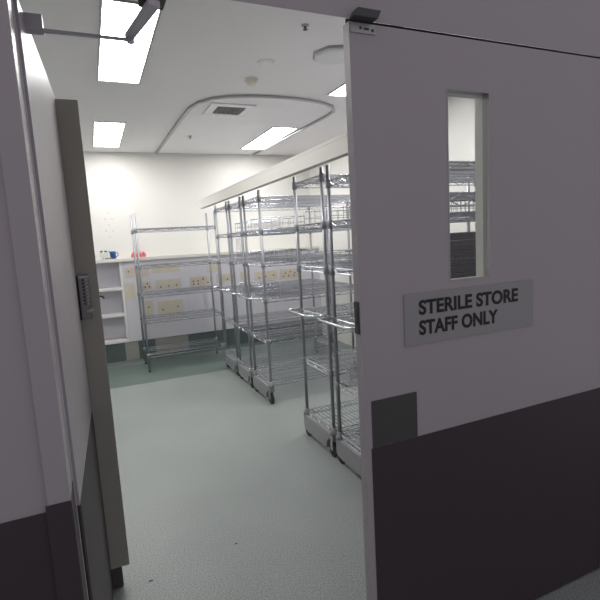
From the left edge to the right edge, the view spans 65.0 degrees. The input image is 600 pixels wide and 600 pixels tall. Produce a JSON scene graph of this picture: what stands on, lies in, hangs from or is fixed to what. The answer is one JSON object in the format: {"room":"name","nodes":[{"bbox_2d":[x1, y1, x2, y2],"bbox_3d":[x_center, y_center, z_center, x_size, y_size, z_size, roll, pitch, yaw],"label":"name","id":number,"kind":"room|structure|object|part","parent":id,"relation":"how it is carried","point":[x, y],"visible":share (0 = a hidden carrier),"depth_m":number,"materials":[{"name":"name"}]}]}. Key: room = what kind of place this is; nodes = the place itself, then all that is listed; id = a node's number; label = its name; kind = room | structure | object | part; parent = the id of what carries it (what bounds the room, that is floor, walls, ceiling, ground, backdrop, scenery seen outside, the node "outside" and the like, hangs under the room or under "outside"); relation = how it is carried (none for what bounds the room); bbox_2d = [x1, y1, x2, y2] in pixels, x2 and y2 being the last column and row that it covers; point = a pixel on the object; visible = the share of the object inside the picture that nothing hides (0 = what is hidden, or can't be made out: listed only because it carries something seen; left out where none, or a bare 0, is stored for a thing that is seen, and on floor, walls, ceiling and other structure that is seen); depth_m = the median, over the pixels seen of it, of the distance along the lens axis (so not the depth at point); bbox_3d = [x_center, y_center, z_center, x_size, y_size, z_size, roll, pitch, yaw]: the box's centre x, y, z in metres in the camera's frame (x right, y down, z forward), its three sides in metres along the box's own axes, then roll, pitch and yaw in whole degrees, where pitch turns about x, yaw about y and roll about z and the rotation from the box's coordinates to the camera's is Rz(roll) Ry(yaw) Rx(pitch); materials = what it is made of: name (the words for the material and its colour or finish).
{"room":"hospital corridor","nodes":[
{"label":"hospital corridor","id":0,"kind":"room"},
{"bbox_2d":[83,151,312,258],"bbox_3d":[-1.789,-0.583,6.268,4.500,2.654,0.102,-6,8,-23],"label":"wall","id":1,"kind":"structure","parent":0,"point":[162,190],"depth_m":6.20,"materials":[{"name":"beige paint"}]},
{"bbox_2d":[96,262,129,344],"bbox_3d":[-2.926,0.100,5.668,1.548,1.011,0.199,-6,8,-23],"label":"open shelf unit","id":2,"kind":"object","parent":1,"relation":"attached to","point":[110,275],"visible":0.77,"depth_m":5.97,"materials":[{"name":"white laminate"}]},
{"bbox_3d":[-2.934,-0.071,5.641,1.490,0.035,0.189,-6,8,-23],"label":"shelf","id":3,"kind":"part","parent":2,"relation":"part of","materials":[{"name":"white laminate"}]},
{"bbox_3d":[-2.915,0.255,5.684,1.490,0.035,0.189,-6,8,-23],"label":"shelf","id":4,"kind":"part","parent":2,"relation":"part of","materials":[{"name":"white laminate"}]},
{"bbox_3d":[-2.896,0.583,5.726,1.490,0.035,0.189,-6,8,-23],"label":"shelf","id":5,"kind":"part","parent":2,"relation":"part of","materials":[{"name":"white laminate"}]},
{"bbox_3d":[-2.233,0.021,5.969,0.028,1.011,0.199,-6,8,-23],"label":"panel","id":6,"kind":"part","parent":2,"relation":"part of","materials":[{"name":"white laminate"}]},
{"bbox_2d":[96,246,318,263],"bbox_3d":[-1.724,-0.560,6.124,4.298,0.042,0.220,-6,8,-23],"label":"wall ledge","id":7,"kind":"object","parent":1,"relation":"attached to","point":[302,247],"visible":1,"depth_m":6.10,"materials":[{"name":"white"}]},
{"bbox_2d":[108,251,118,258],"bbox_3d":[-2.323,-0.562,5.855,0.104,0.098,0.074,-2,8,9],"label":"jug","id":8,"kind":"object","parent":7,"relation":"on","point":[112,253],"visible":0.98,"depth_m":5.83,"materials":[{"name":"blue plastic"}]},
{"bbox_2d":[131,251,145,257],"bbox_3d":[-2.047,-0.581,5.967,0.170,0.074,0.100,-6,8,-23],"label":"tray","id":9,"kind":"object","parent":7,"relation":"on","point":[140,253],"visible":0.7,"depth_m":5.94,"materials":[{"name":"red plastic"}]},
{"bbox_2d":[131,254,145,257],"bbox_3d":[-2.046,-0.564,5.969,0.170,0.040,0.100,-6,8,-23],"label":"tray","id":10,"kind":"object","parent":9,"relation":"on","point":[132,255],"depth_m":5.93,"materials":[{"name":"red plastic"}]},
{"bbox_2d":[105,319,323,367],"bbox_3d":[-1.658,0.604,6.276,4.300,0.286,0.220,-6,8,-23],"label":"baseboard","id":11,"kind":"structure","parent":1,"relation":"attached to","point":[127,353],"depth_m":6.24,"materials":[{"name":"green plastic"}]},
{"bbox_2d":[121,249,321,341],"bbox_3d":[-0.978,-0.121,6.513,2.719,1.011,0.200,-6,8,-23],"label":"panel","id":12,"kind":"object","parent":1,"relation":"attached to","point":[154,279],"visible":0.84,"depth_m":6.23,"materials":[{"name":"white laminate"}]},
{"bbox_2d":[18,0,551,155],"bbox_3d":[-0.830,-1.702,3.765,4.500,0.100,5.215,-6,8,-23],"label":"ceiling","id":13,"kind":"structure","parent":0,"point":[200,49],"depth_m":3.39,"materials":[{"name":"paint"}]},
{"bbox_2d":[93,121,125,146],"bbox_3d":[-2.031,-1.737,4.978,0.289,0.008,1.154,-6,8,-23],"label":"recessed light","id":14,"kind":"object","parent":13,"relation":"in","point":[105,134],"visible":1,"depth_m":4.88,"materials":[{"name":"white plastic"}]},
{"bbox_2d":[97,0,161,83],"bbox_3d":[-1.063,-1.514,2.846,0.292,0.008,1.199,-6,8,-23],"label":"recessed light","id":15,"kind":"object","parent":13,"relation":"in","point":[117,61],"visible":0.79,"depth_m":2.78,"materials":[{"name":"white plastic"}]},
{"bbox_2d":[202,102,255,116],"bbox_3d":[-0.646,-1.721,4.272,0.400,0.014,0.380,-6,8,-23],"label":"ceiling vent","id":16,"kind":"object","parent":13,"relation":"in","point":[214,109],"visible":1,"depth_m":4.25,"materials":[{"name":"white plastic"}]},
{"bbox_2d":[155,94,334,155],"bbox_3d":[-0.687,-1.825,5.116,1.401,0.022,2.573,-6,8,-23],"label":"track","id":17,"kind":"object","parent":13,"relation":"attached to","point":[209,99],"visible":0.99,"depth_m":4.17,"materials":[{"name":"grey metal"}]},
{"bbox_2d":[244,77,257,85],"bbox_3d":[-0.363,-1.622,3.506,0.104,0.044,0.104,-6,8,-23],"label":"smoke detector","id":18,"kind":"object","parent":13,"relation":"attached to","point":[250,81],"visible":1,"depth_m":3.47,"materials":[{"name":"beige plastic"}]},
{"bbox_2d":[257,59,274,65],"bbox_3d":[-0.230,-1.604,3.186,0.124,0.012,0.124,-6,8,-23],"label":"ceiling speaker","id":19,"kind":"object","parent":13,"relation":"attached to","point":[262,62],"visible":1,"depth_m":3.17,"materials":[{"name":"white plastic"}]},
{"bbox_2d":[260,61,271,65],"bbox_3d":[-0.230,-1.600,3.187,0.080,0.004,0.080,-6,8,-23],"label":"grille","id":20,"kind":"object","parent":19,"relation":"attached to","point":[262,63],"depth_m":3.18,"materials":[{"name":"paint"}]},
{"bbox_2d":[241,126,297,149],"bbox_3d":[-0.394,-1.911,5.596,0.294,0.008,1.184,-6,8,-23],"label":"recessed light","id":21,"kind":"object","parent":13,"relation":"in","point":[273,134],"visible":1,"depth_m":5.51,"materials":[{"name":"white plastic"}]},
{"bbox_2d":[199,23,401,208],"bbox_3d":[-0.357,-1.277,3.721,0.110,0.784,3.880,-6,8,-23],"label":"overhead beam","id":22,"kind":"structure","parent":13,"relation":"attached to","point":[335,148],"depth_m":3.05,"materials":[{"name":"beige paint"}]},
{"bbox_3d":[-0.340,-0.980,3.760,0.110,0.016,3.880,-6,8,-23],"label":"rail","id":23,"kind":"part","parent":22,"relation":"part of","materials":[{"name":"beige paint"}]},
{"bbox_2d":[301,23,308,30],"bbox_3d":[0.029,-1.544,2.668,0.044,0.026,0.044,-6,8,-23],"label":"sprinkler","id":24,"kind":"object","parent":13,"relation":"attached to","point":[305,25],"visible":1,"depth_m":2.66,"materials":[{"name":"grey metal"}]},
{"bbox_2d":[313,45,343,64],"bbox_3d":[0.231,-1.613,3.112,0.286,0.028,0.286,-3,7,-1],"label":"ceiling vent","id":25,"kind":"object","parent":13,"relation":"in","point":[330,54],"visible":0.66,"depth_m":3.06,"materials":[{"name":"grey metal"}]},
{"bbox_2d":[327,83,345,96],"bbox_3d":[0.610,-1.694,3.493,0.294,0.008,1.224,-6,8,-23],"label":"recessed light","id":26,"kind":"object","parent":13,"relation":"in","point":[340,91],"visible":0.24,"depth_m":3.93,"materials":[{"name":"white plastic"}]},
{"bbox_2d":[330,85,345,95],"bbox_3d":[0.610,-1.695,3.493,0.270,0.005,1.200,-6,8,-23],"label":"diffuser","id":27,"kind":"object","parent":26,"relation":"attached to","point":[340,91],"depth_m":3.91,"materials":[{"name":"white plastic"}]},
{"bbox_2d":[0,0,599,599],"bbox_3d":[0.283,-0.128,1.486,5.500,2.754,0.124,-6,8,-23],"label":"wall","id":28,"kind":"structure","parent":0,"point":[26,563],"depth_m":1.09,"materials":[{"name":"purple paint"}]},
{"bbox_2d":[0,0,88,599],"bbox_3d":[-0.596,0.324,1.138,0.056,2.047,0.140,-6,8,-23],"label":"door frame","id":29,"kind":"structure","parent":28,"relation":"attached to","point":[16,153],"depth_m":1.05,"materials":[{"name":"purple paint"}]},
{"bbox_2d":[13,0,128,599],"bbox_3d":[-0.706,0.274,1.577,0.136,2.034,0.813,-6,8,-21],"label":"door","id":30,"kind":"structure","parent":28,"relation":"in","point":[54,124],"depth_m":1.67,"materials":[{"name":"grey paint"}]},
{"bbox_3d":[-0.871,-0.008,1.855,0.006,0.174,0.026,-6,8,-21],"label":"backing plate","id":31,"kind":"part","parent":30,"relation":"part of","materials":[{"name":"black metal"}]},
{"bbox_2d":[23,0,165,44],"bbox_3d":[-0.501,-0.692,1.142,0.319,0.044,0.220,-6,8,-23],"label":"door closer","id":32,"kind":"object","parent":30,"relation":"attached to","point":[33,23],"depth_m":1.17,"materials":[{"name":"grey metal"}]},
{"bbox_3d":[-0.550,-0.685,1.219,0.210,0.008,0.012,-6,8,-23],"label":"link rod","id":33,"kind":"part","parent":32,"relation":"part of","materials":[{"name":"grey metal"}]},
{"bbox_3d":[-0.400,-0.700,1.182,0.028,0.014,0.212,-8,9,-34],"label":"arm","id":34,"kind":"part","parent":32,"relation":"part of","materials":[{"name":"grey metal"}]},
{"bbox_3d":[-0.688,0.888,1.626,0.003,0.796,0.762,-6,8,-21],"label":"kick plate","id":35,"kind":"part","parent":30,"relation":"part of","materials":[{"name":"grey metal"}]},
{"bbox_2d":[348,7,380,22],"bbox_3d":[0.178,-0.781,1.289,0.090,0.024,0.030,-6,8,-23],"label":"door catch","id":36,"kind":"structure","parent":28,"relation":"in","point":[361,14],"depth_m":1.28,"materials":[{"name":"grey metal"}]},
{"bbox_2d":[343,18,599,599],"bbox_3d":[0.685,0.171,1.666,1.126,2.054,0.072,-6,8,-23],"label":"door","id":37,"kind":"structure","parent":28,"relation":"in","point":[472,161],"depth_m":1.58,"materials":[{"name":"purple paint"}]},
{"bbox_3d":[0.170,0.054,1.409,0.004,0.097,0.023,-6,8,-23],"label":"strike plate","id":38,"kind":"part","parent":37,"relation":"part of","materials":[{"name":"black metal"}]},
{"bbox_3d":[0.174,-0.752,1.305,0.081,0.025,0.004,-6,8,-23],"label":"catch plate","id":39,"kind":"part","parent":37,"relation":"part of","materials":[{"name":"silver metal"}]},
{"bbox_3d":[0.299,0.375,1.480,0.169,0.149,0.002,-6,8,-23],"label":"push plate","id":40,"kind":"part","parent":37,"relation":"part of","materials":[{"name":"grey metal"}]},
{"bbox_3d":[0.539,-0.363,1.528,0.174,0.594,0.006,-6,8,-23],"label":"glass pane","id":41,"kind":"part","parent":37,"relation":"part of","materials":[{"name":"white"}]},
{"bbox_2d":[403,279,532,346],"bbox_3d":[0.576,0.037,1.567,0.555,0.164,0.005,-6,8,-23],"label":"door sign","id":42,"kind":"object","parent":37,"relation":"attached to","point":[432,316],"visible":1,"depth_m":1.55,"materials":[{"name":"grey plastic"}]},
{"bbox_3d":[0.745,0.795,1.723,1.097,0.792,0.002,-6,8,-23],"label":"kick plate","id":43,"kind":"part","parent":37,"relation":"part of","materials":[{"name":"plastic"}]},
{"bbox_2d":[108,336,599,599],"bbox_3d":[-0.047,1.188,2.590,5.500,0.100,8.540,-6,8,-23],"label":"floor","id":44,"kind":"structure","parent":0,"point":[208,465],"depth_m":2.82,"materials":[{"name":"plastic"}]},
{"bbox_2d":[130,211,224,371],"bbox_3d":[-1.491,-0.135,5.811,0.958,1.850,0.476,-6,8,-23],"label":"wire rack","id":45,"kind":"object","parent":44,"relation":"on","point":[143,319],"visible":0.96,"depth_m":5.77,"materials":[{"name":"silver metal"}]},
{"bbox_3d":[-2.001,-0.123,5.827,0.025,1.820,0.024,-6,8,-23],"label":"post","id":46,"kind":"part","parent":45,"relation":"part of","materials":[{"name":"silver metal"}]},
{"bbox_3d":[-1.822,-0.081,5.427,0.025,1.820,0.024,-6,8,-23],"label":"post","id":47,"kind":"part","parent":45,"relation":"part of","materials":[{"name":"silver metal"}]},
{"bbox_2d":[132,225,213,232],"bbox_3d":[-1.532,-0.858,5.717,0.928,0.039,0.448,-6,8,-23],"label":"wire shelf","id":48,"kind":"object","parent":45,"relation":"attached to","point":[207,228],"depth_m":5.63,"materials":[{"name":"silver metal"}]},
{"bbox_2d":[136,260,216,268],"bbox_3d":[-1.508,-0.437,5.772,0.928,0.039,0.448,-6,8,-23],"label":"wire shelf","id":49,"kind":"object","parent":45,"relation":"attached to","point":[210,262],"depth_m":5.70,"materials":[{"name":"silver metal"}]},
{"bbox_2d":[138,285,218,297],"bbox_3d":[-1.490,-0.106,5.815,0.928,0.039,0.448,-6,8,-23],"label":"wire shelf","id":50,"kind":"object","parent":45,"relation":"attached to","point":[156,292],"depth_m":5.75,"materials":[{"name":"silver metal"}]},
{"bbox_2d":[141,308,220,323],"bbox_3d":[-1.472,0.196,5.854,0.928,0.039,0.448,-6,8,-23],"label":"wire shelf","id":51,"kind":"object","parent":45,"relation":"attached to","point":[145,320],"depth_m":5.79,"materials":[{"name":"silver metal"}]},
{"bbox_2d":[144,338,223,357],"bbox_3d":[-1.450,0.592,5.906,0.928,0.039,0.448,-6,8,-23],"label":"wire shelf","id":52,"kind":"object","parent":45,"relation":"attached to","point":[216,340],"depth_m":5.87,"materials":[{"name":"silver metal"}]},
{"bbox_3d":[-1.161,-0.218,6.191,0.025,1.820,0.024,-6,8,-23],"label":"post","id":53,"kind":"part","parent":45,"relation":"part of","materials":[{"name":"silver metal"}]},
{"bbox_3d":[-0.983,-0.176,5.791,0.025,1.820,0.024,-6,8,-23],"label":"post","id":54,"kind":"part","parent":45,"relation":"part of","materials":[{"name":"silver metal"}]},
{"bbox_2d":[211,201,334,375],"bbox_3d":[-0.325,-0.174,5.469,1.326,1.885,0.544,-6,8,-23],"label":"cart","id":55,"kind":"object","parent":44,"relation":"on","point":[231,361],"visible":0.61,"depth_m":5.43,"materials":[{"name":"silver metal"}]},
{"bbox_3d":[-0.874,-0.128,5.233,0.128,0.016,0.479,-6,8,-23],"label":"push handle","id":56,"kind":"part","parent":55,"relation":"part of","materials":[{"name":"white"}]},
{"bbox_3d":[-0.912,-0.207,5.456,0.025,1.750,0.025,-6,8,-23],"label":"post","id":57,"kind":"part","parent":55,"relation":"part of","materials":[{"name":"silver metal"}]},
{"bbox_3d":[-0.767,0.711,5.362,0.048,0.120,0.506,-6,8,-23],"label":"rail","id":58,"kind":"part","parent":55,"relation":"part of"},
{"bbox_3d":[-0.726,-0.163,5.038,0.025,1.750,0.025,-6,8,-23],"label":"post","id":59,"kind":"part","parent":55,"relation":"part of","materials":[{"name":"silver metal"}]},
{"bbox_3d":[-0.332,-1.053,5.374,1.178,0.039,0.468,-6,8,-23],"label":"wire shelf","id":60,"kind":"part","parent":55,"relation":"part of","materials":[{"name":"silver metal"}]},
{"bbox_3d":[-0.315,-0.766,5.411,1.178,0.039,0.468,-6,8,-23],"label":"wire shelf","id":61,"kind":"part","parent":55,"relation":"part of","materials":[{"name":"silver metal"}]},
{"bbox_3d":[-0.299,-0.484,5.448,1.178,0.039,0.468,-6,8,-23],"label":"wire shelf","id":62,"kind":"part","parent":55,"relation":"part of","materials":[{"name":"silver metal"}]},
{"bbox_3d":[-0.281,-0.172,5.489,1.178,0.039,0.468,-6,8,-23],"label":"wire shelf","id":63,"kind":"part","parent":55,"relation":"part of","materials":[{"name":"silver metal"}]},
{"bbox_3d":[-0.261,0.184,5.535,1.178,0.039,0.468,-6,8,-23],"label":"wire shelf","id":64,"kind":"part","parent":55,"relation":"part of","materials":[{"name":"silver metal"}]},
{"bbox_3d":[-0.239,0.575,5.586,1.178,0.039,0.468,-6,8,-23],"label":"wire shelf","id":65,"kind":"part","parent":55,"relation":"part of","materials":[{"name":"silver metal"}]},
{"bbox_3d":[0.155,-0.328,5.920,0.025,1.750,0.025,-6,8,-23],"label":"post","id":66,"kind":"part","parent":55,"relation":"part of","materials":[{"name":"silver metal"}]},
{"bbox_3d":[0.300,0.590,5.825,0.048,0.120,0.506,-6,8,-23],"label":"rail","id":67,"kind":"part","parent":55,"relation":"part of","materials":[{"name":"silver metal"}]},
{"bbox_3d":[0.342,-0.284,5.501,0.025,1.750,0.025,-6,8,-23],"label":"post","id":68,"kind":"part","parent":55,"relation":"part of","materials":[{"name":"silver metal"}]},
{"bbox_2d":[224,197,355,387],"bbox_3d":[-0.112,-0.124,4.991,1.326,1.885,0.461,-6,8,-23],"label":"cart","id":69,"kind":"object","parent":44,"relation":"on","point":[245,372],"visible":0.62,"depth_m":4.93,"materials":[{"name":"silver metal"}]},
{"bbox_3d":[-0.685,-0.154,4.947,0.025,1.750,0.021,-6,8,-23],"label":"post","id":70,"kind":"part","parent":69,"relation":"part of","materials":[{"name":"silver metal"}]},
{"bbox_3d":[-0.661,-0.078,4.755,0.128,0.016,0.406,-6,8,-23],"label":"push handle","id":71,"kind":"part","parent":69,"relation":"part of","materials":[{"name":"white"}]},
{"bbox_2d":[236,238,242,259],"bbox_3d":[-0.603,-0.508,4.726,0.004,0.217,0.223,-6,8,-23],"label":"divider","id":72,"kind":"object","parent":69,"relation":"on","point":[239,238],"visible":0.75,"depth_m":4.75,"materials":[{"name":"silver metal"}]},
{"bbox_3d":[-0.527,-0.117,4.593,0.025,1.750,0.021,-6,8,-23],"label":"post","id":73,"kind":"part","parent":69,"relation":"part of","materials":[{"name":"silver metal"}]},
{"bbox_3d":[-0.554,0.761,4.885,0.048,0.120,0.429,-6,8,-23],"label":"rail","id":74,"kind":"part","parent":69,"relation":"part of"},
{"bbox_2d":[237,251,276,260],"bbox_3d":[-0.420,-0.459,4.813,0.365,0.083,0.325,-6,8,-23],"label":"wire basket","id":75,"kind":"object","parent":69,"relation":"on","point":[251,255],"visible":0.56,"depth_m":4.79,"materials":[{"name":"silver metal"}]},
{"bbox_2d":[235,220,279,231],"bbox_3d":[-0.437,-0.746,4.776,0.365,0.093,0.325,-6,8,-23],"label":"wire basket","id":76,"kind":"object","parent":69,"relation":"on","point":[265,222],"visible":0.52,"depth_m":4.73,"materials":[{"name":"silver metal"}]},
{"bbox_2d":[239,280,282,291],"bbox_3d":[-0.403,-0.142,4.855,0.365,0.073,0.325,-6,8,-23],"label":"wire basket","id":77,"kind":"object","parent":69,"relation":"on","point":[274,283],"visible":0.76,"depth_m":4.87,"materials":[{"name":"silver metal"}]},
{"bbox_3d":[-0.119,-1.003,4.896,1.178,0.039,0.397,-6,8,-23],"label":"wire shelf","id":78,"kind":"part","parent":69,"relation":"part of","materials":[{"name":"silver metal"}]},
{"bbox_3d":[-0.102,-0.716,4.934,1.178,0.039,0.397,-6,8,-23],"label":"wire shelf","id":79,"kind":"part","parent":69,"relation":"part of","materials":[{"name":"silver metal"}]},
{"bbox_3d":[-0.086,-0.434,4.971,1.178,0.039,0.397,-6,8,-23],"label":"wire shelf","id":80,"kind":"part","parent":69,"relation":"part of","materials":[{"name":"silver metal"}]},
{"bbox_3d":[-0.069,-0.122,5.011,1.178,0.039,0.397,-6,8,-23],"label":"wire shelf","id":81,"kind":"part","parent":69,"relation":"part of","materials":[{"name":"silver metal"}]},
{"bbox_3d":[-0.048,0.239,5.058,1.178,0.039,0.397,-6,8,-23],"label":"wire shelf","id":82,"kind":"part","parent":69,"relation":"part of","materials":[{"name":"silver metal"}]},
{"bbox_3d":[-0.026,0.625,5.109,1.178,0.039,0.397,-6,8,-23],"label":"wire shelf","id":83,"kind":"part","parent":69,"relation":"part of","materials":[{"name":"silver metal"}]},
{"bbox_3d":[0.540,-0.238,5.056,0.025,1.750,0.021,-6,8,-23],"label":"post","id":84,"kind":"part","parent":69,"relation":"part of","materials":[{"name":"silver metal"}]},
{"bbox_2d":[238,190,356,403],"bbox_3d":[0.101,-0.074,4.514,1.326,1.885,0.520,-6,8,-23],"label":"wire shelving rack","id":85,"kind":"object","parent":44,"relation":"on","point":[267,389],"visible":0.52,"depth_m":4.38,"materials":[{"name":"silver metal"}]},
{"bbox_3d":[-0.482,-0.106,4.493,0.025,1.750,0.024,-6,8,-23],"label":"post","id":86,"kind":"part","parent":85,"relation":"part of","materials":[{"name":"silver metal"}]},
{"bbox_3d":[-0.448,-0.028,4.278,0.128,0.016,0.458,-6,8,-23],"label":"push handle","id":87,"kind":"part","parent":85,"relation":"part of","materials":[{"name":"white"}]},
{"bbox_3d":[-0.341,0.811,4.408,0.048,0.120,0.484,-6,8,-23],"label":"rail","id":88,"kind":"part","parent":85,"relation":"part of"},
{"bbox_3d":[-0.304,-0.064,4.093,0.025,1.750,0.024,-6,8,-23],"label":"post","id":89,"kind":"part","parent":85,"relation":"part of","materials":[{"name":"silver metal"}]},
{"bbox_2d":[250,216,304,230],"bbox_3d":[-0.208,-0.703,4.311,0.405,0.103,0.346,-6,8,-23],"label":"wire basket","id":90,"kind":"object","parent":85,"relation":"on","point":[256,219],"visible":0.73,"depth_m":4.23,"materials":[{"name":"silver metal"}]},
{"bbox_2d":[252,249,306,261],"bbox_3d":[-0.192,-0.416,4.348,0.405,0.093,0.346,-6,8,-23],"label":"wire basket","id":91,"kind":"object","parent":85,"relation":"on","point":[282,250],"visible":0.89,"depth_m":4.27,"materials":[{"name":"silver metal"}]},
{"bbox_2d":[255,283,304,297],"bbox_3d":[-0.192,-0.092,4.382,0.366,0.073,0.345,-6,8,-23],"label":"wire basket","id":92,"kind":"object","parent":85,"relation":"on","point":[286,287],"visible":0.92,"depth_m":4.33,"materials":[{"name":"silver metal"}]},
{"bbox_3d":[0.095,-0.943,4.420,1.178,0.039,0.448,-6,8,-23],"label":"wire shelf","id":93,"kind":"part","parent":85,"relation":"part of","materials":[{"name":"silver metal"}]},
{"bbox_3d":[0.111,-0.666,4.457,1.178,0.039,0.448,-6,8,-23],"label":"wire shelf","id":94,"kind":"part","parent":85,"relation":"part of","materials":[{"name":"silver metal"}]},
{"bbox_3d":[0.127,-0.384,4.493,1.178,0.039,0.448,-6,8,-23],"label":"wire shelf","id":95,"kind":"part","parent":85,"relation":"part of","materials":[{"name":"silver metal"}]},
{"bbox_3d":[0.144,-0.072,4.534,1.178,0.039,0.448,-6,8,-23],"label":"wire shelf","id":96,"kind":"part","parent":85,"relation":"part of","materials":[{"name":"silver metal"}]},
{"bbox_3d":[0.165,0.294,4.582,1.178,0.039,0.448,-6,8,-23],"label":"wire shelf","id":97,"kind":"part","parent":85,"relation":"part of","materials":[{"name":"silver metal"}]},
{"bbox_3d":[0.187,0.675,4.631,1.178,0.039,0.448,-6,8,-23],"label":"wire shelf","id":98,"kind":"part","parent":85,"relation":"part of","materials":[{"name":"silver metal"}]},
{"bbox_2d":[287,167,359,456],"bbox_3d":[0.587,0.041,3.423,1.326,1.885,0.496,-6,8,-23],"label":"wire shelving rack","id":99,"kind":"object","parent":44,"relation":"on","point":[326,435],"visible":0.3,"depth_m":3.27,"materials":[{"name":"silver metal"}]},
{"bbox_3d":[0.008,0.010,3.393,0.025,1.750,0.023,-6,8,-23],"label":"post","id":100,"kind":"part","parent":99,"relation":"part of","materials":[{"name":"silver metal"}]},
{"bbox_3d":[0.039,0.087,3.187,0.128,0.016,0.438,-6,8,-23],"label":"push handle","id":101,"kind":"part","parent":99,"relation":"part of","materials":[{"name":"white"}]},
{"bbox_3d":[0.145,0.926,3.317,0.048,0.120,0.462,-6,8,-23],"label":"rail","id":102,"kind":"part","parent":99,"relation":"part of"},
{"bbox_3d":[0.581,-0.839,3.328,1.178,0.039,0.427,-6,8,-23],"label":"wire shelf","id":103,"kind":"part","parent":99,"relation":"part of","materials":[{"name":"silver metal"}]},
{"bbox_3d":[0.597,-0.551,3.366,1.178,0.039,0.427,-6,8,-23],"label":"wire shelf","id":104,"kind":"part","parent":99,"relation":"part of","materials":[{"name":"silver metal"}]},
{"bbox_3d":[0.613,-0.269,3.402,1.178,0.039,0.427,-6,8,-23],"label":"wire shelf","id":105,"kind":"part","parent":99,"relation":"part of","materials":[{"name":"silver metal"}]},
{"bbox_2d":[303,207,350,225],"bbox_3d":[0.298,-0.576,3.229,0.445,0.103,0.346,-6,8,-23],"label":"wire basket","id":106,"kind":"object","parent":99,"relation":"on","point":[314,211],"visible":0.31,"depth_m":3.20,"materials":[{"name":"silver metal"}]},
{"bbox_3d":[0.178,0.050,3.011,0.025,1.750,0.023,-6,8,-23],"label":"post","id":107,"kind":"part","parent":99,"relation":"part of","materials":[{"name":"silver metal"}]},
{"bbox_3d":[0.631,0.043,3.443,1.178,0.039,0.427,-6,8,-23],"label":"wire shelf","id":108,"kind":"part","parent":99,"relation":"part of","materials":[{"name":"silver metal"}]},
{"bbox_2d":[305,249,352,265],"bbox_3d":[0.313,-0.301,3.265,0.445,0.088,0.346,-6,8,-23],"label":"wire basket","id":109,"kind":"object","parent":99,"relation":"on","point":[339,251],"visible":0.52,"depth_m":3.24,"materials":[{"name":"silver metal"}]},
{"bbox_3d":[0.651,0.399,3.490,1.178,0.039,0.427,-6,8,-23],"label":"wire shelf","id":110,"kind":"part","parent":99,"relation":"part of","materials":[{"name":"silver metal"}]},
{"bbox_3d":[0.673,0.790,3.541,1.178,0.039,0.427,-6,8,-23],"label":"wire shelf","id":111,"kind":"part","parent":99,"relation":"part of","materials":[{"name":"silver metal"}]},
{"bbox_2d":[318,165,361,475],"bbox_3d":[0.795,0.090,2.957,1.326,1.885,0.514,-6,8,-23],"label":"cart","id":112,"kind":"object","parent":44,"relation":"on","point":[347,453],"visible":0.14,"depth_m":2.90,"materials":[{"name":"silver metal"}]},
{"bbox_3d":[0.213,0.058,2.933,0.025,1.750,0.024,-6,8,-23],"label":"post","id":113,"kind":"part","parent":112,"relation":"part of","materials":[{"name":"silver metal"}]},
{"bbox_3d":[0.246,0.136,2.721,0.128,0.016,0.453,-6,8,-23],"label":"push handle","id":114,"kind":"part","parent":112,"relation":"part of","materials":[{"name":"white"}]},
{"bbox_3d":[0.791,-0.740,2.869,1.178,0.039,0.442,-6,8,-23],"label":"wire shelf","id":115,"kind":"part","parent":112,"relation":"part of","materials":[{"name":"silver metal"}]},
{"bbox_3d":[0.805,-0.502,2.900,1.178,0.039,0.442,-6,8,-23],"label":"wire shelf","id":116,"kind":"part","parent":112,"relation":"part of","materials":[{"name":"silver metal"}]},
{"bbox_3d":[0.821,-0.220,2.937,1.178,0.039,0.442,-6,8,-23],"label":"wire shelf","id":117,"kind":"part","parent":112,"relation":"part of","materials":[{"name":"silver metal"}]},
{"bbox_3d":[0.839,0.092,2.977,1.178,0.039,0.442,-6,8,-23],"label":"wire shelf","id":118,"kind":"part","parent":112,"relation":"part of","materials":[{"name":"silver metal"}]},
{"bbox_2d":[343,201,350,221],"bbox_3d":[0.802,-0.568,2.891,1.023,0.118,0.367,-6,8,-23],"label":"wire basket","id":119,"kind":"object","parent":112,"relation":"on","point":[349,211],"visible":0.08,"depth_m":2.83,"materials":[{"name":"silver metal"}]},
{"bbox_3d":[0.862,0.507,3.031,1.178,0.039,0.442,-6,8,-23],"label":"wire shelf","id":120,"kind":"part","parent":112,"relation":"part of","materials":[{"name":"silver metal"}]},
{"bbox_2d":[345,249,352,266],"bbox_3d":[0.817,-0.293,2.927,1.023,0.103,0.367,-6,8,-23],"label":"wire basket","id":121,"kind":"object","parent":112,"relation":"on","point":[347,250],"visible":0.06,"depth_m":2.87,"materials":[{"name":"silver metal"}]},
{"bbox_3d":[0.353,0.975,2.851,0.048,0.120,0.478,-6,8,-23],"label":"rail","id":122,"kind":"part","parent":112,"relation":"part of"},
{"bbox_3d":[0.881,0.839,3.075,1.178,0.039,0.442,-6,8,-23],"label":"wire shelf","id":123,"kind":"part","parent":112,"relation":"part of","materials":[{"name":"silver metal"}]},
{"bbox_2d":[309,49,584,346],"bbox_3d":[1.275,-0.562,4.769,0.100,2.654,5.115,-6,8,-23],"label":"wall","id":124,"kind":"structure","parent":0,"point":[341,165],"depth_m":6.35,"materials":[{"name":"beige paint"}]}
]}

